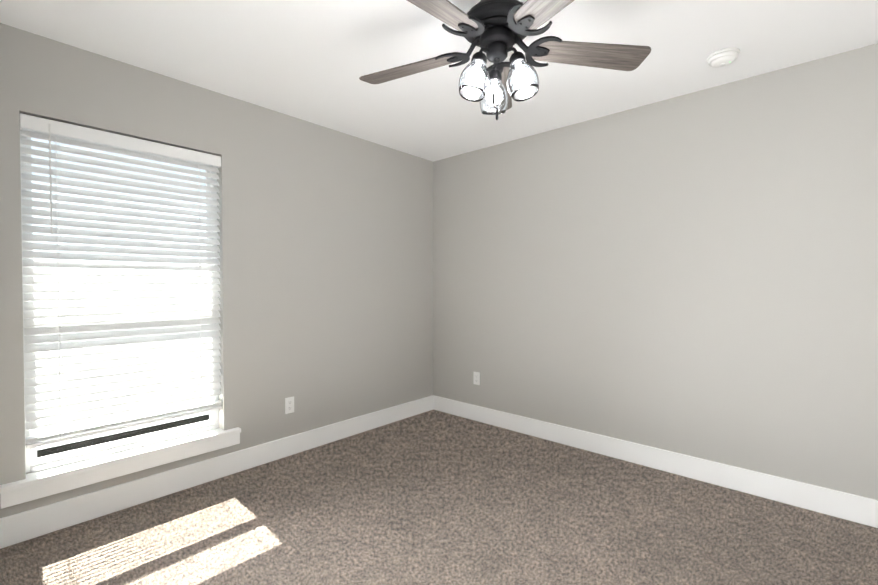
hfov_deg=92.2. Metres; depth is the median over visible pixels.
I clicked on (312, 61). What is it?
ceiling
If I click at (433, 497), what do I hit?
floor
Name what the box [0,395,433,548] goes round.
baseboard
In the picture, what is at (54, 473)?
window sill
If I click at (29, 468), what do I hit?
window
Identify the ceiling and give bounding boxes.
[0,0,877,161]
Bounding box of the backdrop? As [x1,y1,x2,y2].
[31,138,208,449]
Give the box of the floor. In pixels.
[0,409,877,584]
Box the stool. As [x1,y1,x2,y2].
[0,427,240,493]
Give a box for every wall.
[0,23,432,517]
[433,43,877,499]
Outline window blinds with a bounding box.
[20,113,221,448]
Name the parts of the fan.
blade, blade, iron arm, lamp shade, iron arm, lamp shade, motor, blade, iron arm, lamp shade, blade, blade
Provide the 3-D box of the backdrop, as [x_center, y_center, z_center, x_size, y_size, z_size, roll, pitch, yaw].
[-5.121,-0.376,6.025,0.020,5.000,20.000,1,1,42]
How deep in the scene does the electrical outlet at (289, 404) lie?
3.04 m
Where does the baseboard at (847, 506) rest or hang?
attached to the wall at (694, 274)
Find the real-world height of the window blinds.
1.612 m
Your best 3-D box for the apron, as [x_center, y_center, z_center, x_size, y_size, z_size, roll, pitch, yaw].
[-1.672,0.955,2.363,0.036,0.074,1.083,1,1,42]
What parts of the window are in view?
upper window sash, lower window sash, upper window glass, window left sash top rail, upper window sash, upper window sash, left window glass, lower window sash, upper window sash, lower window sash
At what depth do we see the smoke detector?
2.19 m
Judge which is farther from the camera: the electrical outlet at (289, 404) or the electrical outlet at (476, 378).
the electrical outlet at (476, 378)
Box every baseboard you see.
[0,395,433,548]
[433,395,877,527]
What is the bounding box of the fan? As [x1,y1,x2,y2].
[359,0,650,119]
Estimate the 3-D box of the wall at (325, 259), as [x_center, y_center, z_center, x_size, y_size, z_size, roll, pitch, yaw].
[-1.139,-0.046,3.085,0.160,2.440,3.380,1,1,42]
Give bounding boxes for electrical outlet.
[285,396,293,413]
[473,372,479,384]
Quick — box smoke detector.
[706,47,739,67]
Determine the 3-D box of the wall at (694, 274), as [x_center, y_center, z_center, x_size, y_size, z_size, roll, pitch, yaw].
[1.543,-0.042,2.839,4.160,2.440,0.160,1,1,42]
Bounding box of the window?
[20,128,218,472]
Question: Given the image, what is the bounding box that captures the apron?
[0,433,239,508]
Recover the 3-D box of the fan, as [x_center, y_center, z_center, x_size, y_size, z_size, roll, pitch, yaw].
[0.203,-0.973,1.702,1.280,0.539,1.240,1,1,42]

